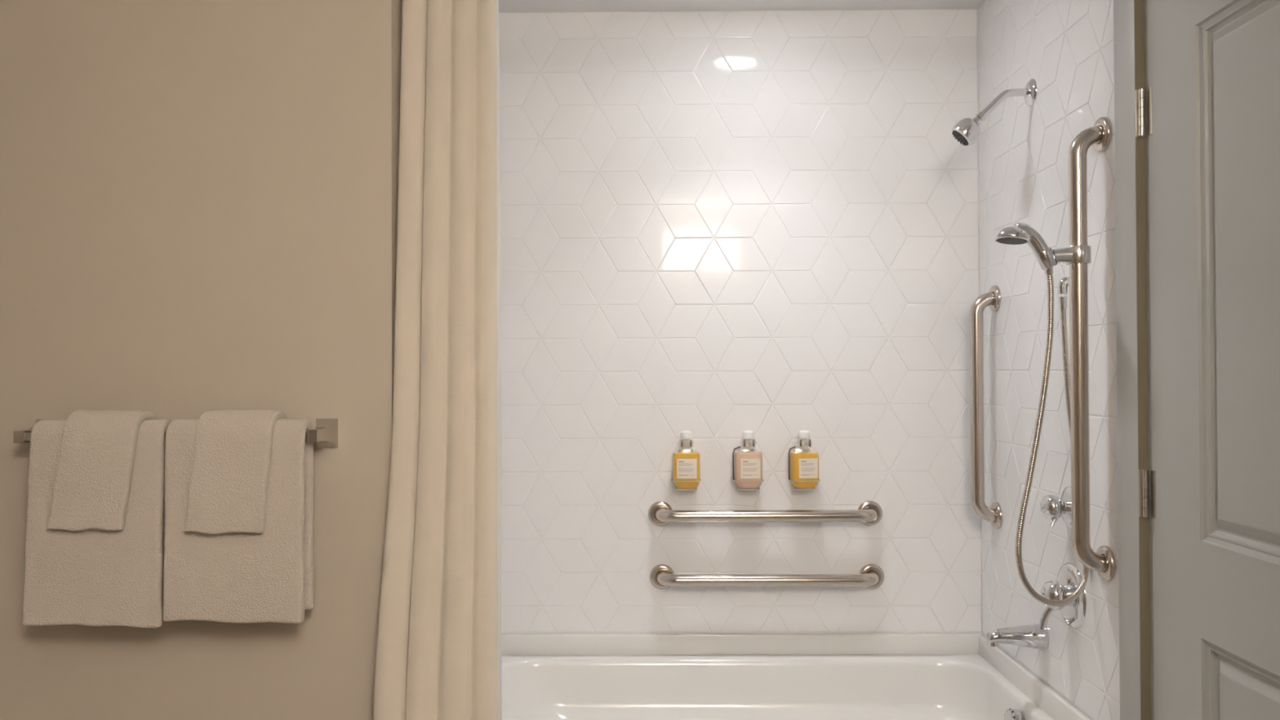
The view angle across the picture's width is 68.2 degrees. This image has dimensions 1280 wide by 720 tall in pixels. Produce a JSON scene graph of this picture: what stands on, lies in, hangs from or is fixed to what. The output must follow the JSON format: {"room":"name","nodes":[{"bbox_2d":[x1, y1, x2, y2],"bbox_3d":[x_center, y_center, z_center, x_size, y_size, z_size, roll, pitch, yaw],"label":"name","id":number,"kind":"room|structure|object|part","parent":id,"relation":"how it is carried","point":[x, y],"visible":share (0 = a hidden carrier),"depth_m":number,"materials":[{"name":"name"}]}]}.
{"room":"hotel bathroom","nodes":[
{"label":"hotel bathroom","id":0,"kind":"room"},
{"bbox_2d":[0,0,402,719],"bbox_3d":[-1.667,0.148,2.479,2.312,2.390,0.986,0,-1,1],"label":"wall","id":1,"kind":"structure","parent":0,"point":[198,198],"depth_m":1.98,"materials":[{"name":"beige paint"}]},
{"bbox_2d":[13,417,337,448],"bbox_3d":[-0.947,0.153,1.933,0.632,0.061,0.092,0,-1,1],"label":"towel bar","id":2,"kind":"object","parent":1,"relation":"attached to","point":[325,433],"visible":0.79,"depth_m":1.93,"materials":[{"name":"silver metal"}]},
{"bbox_3d":[-1.241,0.154,1.936,0.045,0.061,0.092,0,-1,1],"label":"post","id":3,"kind":"part","parent":2,"relation":"part of","materials":[{"name":"silver metal"}]},
{"bbox_2d":[22,419,170,627],"bbox_3d":[-1.080,0.324,1.893,0.273,0.410,0.077,0,-1,1],"label":"bath towel","id":4,"kind":"object","parent":2,"relation":"hanging from","point":[93,576],"visible":0.68,"depth_m":1.86,"materials":[{"name":"white fabric"}]},
{"bbox_2d":[47,409,157,531],"bbox_3d":[-1.072,0.217,1.895,0.169,0.235,0.112,0,-1,1],"label":"hand towel","id":5,"kind":"object","parent":4,"relation":"on","point":[92,483],"visible":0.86,"depth_m":1.84,"materials":[{"name":"white fabric"}]},
{"bbox_2d":[163,418,314,623],"bbox_3d":[-0.800,0.318,1.891,0.277,0.401,0.076,0,-1,1],"label":"bath towel","id":6,"kind":"object","parent":2,"relation":"hanging from","point":[268,575],"visible":0.76,"depth_m":1.86,"materials":[{"name":"white fabric"}]},
{"bbox_2d":[184,409,287,534],"bbox_3d":[-0.803,0.220,1.892,0.166,0.241,0.114,0,-1,1],"label":"hand towel","id":7,"kind":"object","parent":6,"relation":"on","point":[228,486],"visible":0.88,"depth_m":1.84,"materials":[{"name":"white fabric"}]},
{"bbox_3d":[-0.654,0.152,1.929,0.045,0.061,0.092,0,-1,1],"label":"post","id":8,"kind":"part","parent":2,"relation":"part of","materials":[{"name":"silver metal"}]},
{"bbox_3d":[0.242,-0.884,2.052,1.524,0.072,0.072,0,-1,1],"label":"curtain rod","id":9,"kind":"object","parent":1,"relation":"attached to","visible":0},
{"bbox_2d":[373,0,497,719],"bbox_3d":[-0.416,0.137,1.982,0.251,2.071,0.196,0,-1,1],"label":"shower curtain","id":10,"kind":"object","parent":9,"relation":"hanging from","point":[437,654],"visible":1,"depth_m":1.96,"materials":[{"name":"beige fabric"}]},
{"bbox_2d":[496,0,502,719],"bbox_3d":[-0.384,-0.019,2.118,0.138,1.766,0.180,0,-1,1],"label":"curtain liner","id":11,"kind":"object","parent":9,"relation":"hanging from","point":[499,183],"visible":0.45,"depth_m":2.13,"materials":[{"name":"white fabric"}]},
{"bbox_2d":[498,8,982,634],"bbox_3d":[0.255,0.145,2.892,1.644,2.390,0.120,0,-1,1],"label":"wall","id":12,"kind":"structure","parent":0,"point":[717,227],"depth_m":2.83,"materials":[{"name":"white tile"}]},
{"bbox_2d":[672,430,699,488],"bbox_3d":[0.136,0.293,2.787,0.082,0.170,0.066,0,-1,1],"label":"soap bottle","id":13,"kind":"object","parent":12,"relation":"attached to","point":[686,465],"visible":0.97,"depth_m":2.76,"materials":[{"name":"yellow plastic"}]},
{"bbox_2d":[671,440,702,490],"bbox_3d":[0.136,0.308,2.791,0.091,0.148,0.081,0,-1,1],"label":"bracket","id":14,"kind":"object","parent":12,"relation":"attached to","point":[691,441],"visible":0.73,"depth_m":2.77,"materials":[{"name":"silver metal"}]},
{"bbox_3d":[0.137,0.321,2.830,0.044,0.108,0.004,0,-1,1],"label":"plate","id":15,"kind":"part","parent":14,"relation":"part of","materials":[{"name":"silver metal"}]},
{"bbox_2d":[732,439,764,490],"bbox_3d":[0.319,0.307,2.789,0.092,0.148,0.081,0,-1,1],"label":"bracket","id":16,"kind":"object","parent":12,"relation":"attached to","point":[753,442],"visible":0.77,"depth_m":2.78,"materials":[{"name":"silver metal"}]},
{"bbox_3d":[0.320,0.320,2.828,0.044,0.108,0.004,0,-1,1],"label":"plate","id":17,"kind":"part","parent":16,"relation":"part of","materials":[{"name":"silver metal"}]},
{"bbox_2d":[734,430,762,488],"bbox_3d":[0.319,0.292,2.785,0.083,0.170,0.068,0,-1,1],"label":"soap bottle","id":18,"kind":"object","parent":12,"relation":"attached to","point":[748,464],"visible":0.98,"depth_m":2.76,"materials":[{"name":"white plastic"}]},
{"bbox_2d":[648,500,882,526],"bbox_3d":[0.373,0.458,2.790,0.699,0.075,0.076,0,-1,1],"label":"grab bar","id":19,"kind":"object","parent":12,"relation":"attached to","point":[869,513],"visible":1,"depth_m":2.76,"materials":[{"name":"silver metal"}]},
{"bbox_2d":[649,563,884,589],"bbox_3d":[0.378,0.646,2.788,0.699,0.075,0.076,0,-1,1],"label":"grab bar","id":20,"kind":"object","parent":12,"relation":"attached to","point":[662,576],"visible":1,"depth_m":2.76,"materials":[{"name":"silver metal"}]},
{"bbox_2d":[790,430,818,488],"bbox_3d":[0.484,0.292,2.784,0.082,0.170,0.066,0,-1,-12],"label":"soap bottle","id":21,"kind":"object","parent":12,"relation":"attached to","point":[804,465],"visible":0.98,"depth_m":2.76,"materials":[{"name":"yellow plastic"}]},
{"bbox_2d":[788,439,820,490],"bbox_3d":[0.484,0.306,2.787,0.092,0.148,0.081,0,-1,1],"label":"bracket","id":22,"kind":"object","parent":12,"relation":"attached to","point":[810,442],"visible":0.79,"depth_m":2.79,"materials":[{"name":"silver metal"}]},
{"bbox_3d":[0.484,0.319,2.826,0.044,0.108,0.004,0,-1,1],"label":"plate","id":23,"kind":"part","parent":22,"relation":"part of","materials":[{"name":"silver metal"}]},
{"bbox_2d":[498,0,985,13],"bbox_3d":[-0.844,-1.145,1.159,3.996,0.160,3.716,0,-1,1],"label":"ceiling","id":24,"kind":"structure","parent":0,"point":[504,6],"depth_m":2.80,"materials":[{"name":"white paint"}]},
{"bbox_2d":[977,0,1151,719],"bbox_3d":[1.072,0.137,2.406,0.120,2.390,1.074,0,-1,1],"label":"wall","id":25,"kind":"structure","parent":0,"point":[1065,46],"depth_m":2.37,"materials":[{"name":"white tile"}]},
{"bbox_2d":[968,284,1002,528],"bbox_3d":[0.978,0.133,2.688,0.076,0.692,0.075,0,-1,1],"label":"grab bar","id":26,"kind":"object","parent":25,"relation":"attached to","point":[992,299],"visible":1,"depth_m":2.67,"materials":[{"name":"silver metal"}]},
{"bbox_2d":[951,78,1036,146],"bbox_3d":[0.909,-0.639,2.441,0.203,0.169,0.070,0,-1,3],"label":"shower","id":27,"kind":"object","parent":25,"relation":"attached to","point":[966,131],"visible":1,"depth_m":2.43,"materials":[{"name":"silver metal"}]},
{"bbox_3d":[0.941,-0.659,2.437,0.138,0.081,0.020,0,-1,1],"label":"arm","id":28,"kind":"part","parent":27,"relation":"part of","materials":[{"name":"silver metal"}]},
{"bbox_2d":[984,623,1048,649],"bbox_3d":[0.942,0.695,2.373,0.144,0.064,0.062,0,-1,1],"label":"tub spout","id":29,"kind":"object","parent":25,"relation":"attached to","point":[1029,636],"visible":0.99,"depth_m":2.35,"materials":[{"name":"silver metal"}]},
{"bbox_2d":[993,222,1088,606],"bbox_3d":[0.894,0.120,2.090,0.270,0.835,0.090,0,-1,-31],"label":"shower","id":30,"kind":"object","parent":25,"relation":"attached to","point":[1019,233],"visible":0.85,"depth_m":2.04,"materials":[{"name":"silver metal"}]},
{"bbox_3d":[0.852,-0.248,2.050,0.085,0.100,0.041,0,-1,1],"label":"handle","id":31,"kind":"part","parent":30,"relation":"part of","materials":[{"name":"silver metal"}]},
{"bbox_2d":[1040,486,1071,528],"bbox_3d":[0.978,0.346,2.219,0.067,0.098,0.098,0,-1,1],"label":"valve","id":32,"kind":"object","parent":25,"relation":"attached to","point":[1052,507],"visible":0.86,"depth_m":2.21,"materials":[{"name":"silver metal"}]},
{"bbox_3d":[0.969,0.375,2.210,0.025,0.030,0.012,0,-1,-30],"label":"lever","id":33,"kind":"part","parent":32,"relation":"part of","materials":[{"name":"silver metal"}]},
{"bbox_3d":[0.975,0.346,2.219,0.061,0.060,0.060,0,-1,1],"label":"knob","id":34,"kind":"part","parent":32,"relation":"part of","materials":[{"name":"silver metal"}]},
{"bbox_2d":[1039,562,1086,630],"bbox_3d":[0.977,0.556,2.217,0.071,0.158,0.150,0,-1,1],"label":"shower valve","id":35,"kind":"object","parent":25,"relation":"attached to","point":[1068,577],"visible":0.83,"depth_m":2.20,"materials":[{"name":"silver metal"}]},
{"bbox_3d":[0.960,0.602,2.225,0.039,0.066,0.017,0,-1,19],"label":"lever","id":36,"kind":"part","parent":35,"relation":"part of","materials":[{"name":"silver metal"}]},
{"bbox_2d":[1057,276,1069,294],"bbox_3d":[0.988,-0.181,2.187,0.042,0.058,0.056,0,-1,1],"label":"connector","id":37,"kind":"object","parent":25,"relation":"attached to","point":[1063,284],"visible":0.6,"depth_m":2.18,"materials":[{"name":"silver metal"}]},
{"bbox_2d":[1068,116,1115,581],"bbox_3d":[0.970,-0.025,2.046,0.076,1.003,0.075,0,-1,1],"label":"grab bar","id":38,"kind":"object","parent":25,"relation":"attached to","point":[1103,562],"visible":0.99,"depth_m":2.03,"materials":[{"name":"silver metal"}]},
{"bbox_2d":[1034,244,1091,270],"bbox_3d":[0.916,-0.220,2.049,0.120,0.050,0.051,0,-1,1],"label":"holder","id":39,"kind":"object","parent":38,"relation":"attached to","point":[1049,258],"visible":0.89,"depth_m":2.03,"materials":[{"name":"silver metal"}]},
{"bbox_3d":[0.910,-0.226,2.049,0.039,0.036,0.035,0,-1,1],"label":"arm","id":40,"kind":"part","parent":39,"relation":"part of","materials":[{"name":"silver metal"}]},
{"bbox_2d":[1113,0,1153,719],"bbox_3d":[1.050,0.252,1.495,0.136,2.140,0.920,0,-1,1],"label":"door frame","id":41,"kind":"structure","parent":25,"relation":"attached to","point":[1128,15],"depth_m":1.89,"materials":[{"name":"grey paint"}]},
{"bbox_2d":[1135,0,1279,719],"bbox_3d":[1.012,0.295,1.459,0.059,2.033,0.821,0,-1,1],"label":"door","id":42,"kind":"structure","parent":25,"relation":"in","point":[1213,90],"depth_m":1.67,"materials":[{"name":"grey paint"}]},
{"bbox_3d":[1.008,-0.664,1.463,0.020,0.115,0.484,0,-1,1],"label":"rail","id":43,"kind":"part","parent":42,"relation":"part of","materials":[{"name":"grey paint"}]},
{"bbox_3d":[1.008,-0.142,1.458,0.017,0.928,0.484,0,-1,1],"label":"panel","id":44,"kind":"part","parent":42,"relation":"part of","materials":[{"name":"grey paint"}]},
{"bbox_3d":[1.012,0.409,1.452,0.020,0.174,0.484,0,-1,1],"label":"rail","id":45,"kind":"part","parent":42,"relation":"part of","materials":[{"name":"grey paint"}]},
{"bbox_3d":[1.012,0.789,1.448,0.017,0.586,0.484,0,-1,1],"label":"panel","id":46,"kind":"part","parent":42,"relation":"part of","materials":[{"name":"grey paint"}]},
{"bbox_3d":[-0.835,1.355,1.133,3.996,0.060,3.716,0,-1,1],"label":"floor","id":47,"kind":"structure","parent":0,"visible":0},
{"bbox_2d":[501,633,1090,719],"bbox_3d":[0.254,1.074,2.422,1.526,0.522,0.802,0,-1,1],"label":"bathtub","id":48,"kind":"object","parent":47,"relation":"on","point":[558,676],"visible":0.79,"depth_m":2.75,"materials":[{"name":"white ceramic"}]},
{"bbox_3d":[0.947,0.925,2.404,0.032,0.071,0.070,0,-1,1],"label":"overflow plate","id":49,"kind":"part","parent":48,"relation":"part of","materials":[{"name":"silver metal"}]}
]}

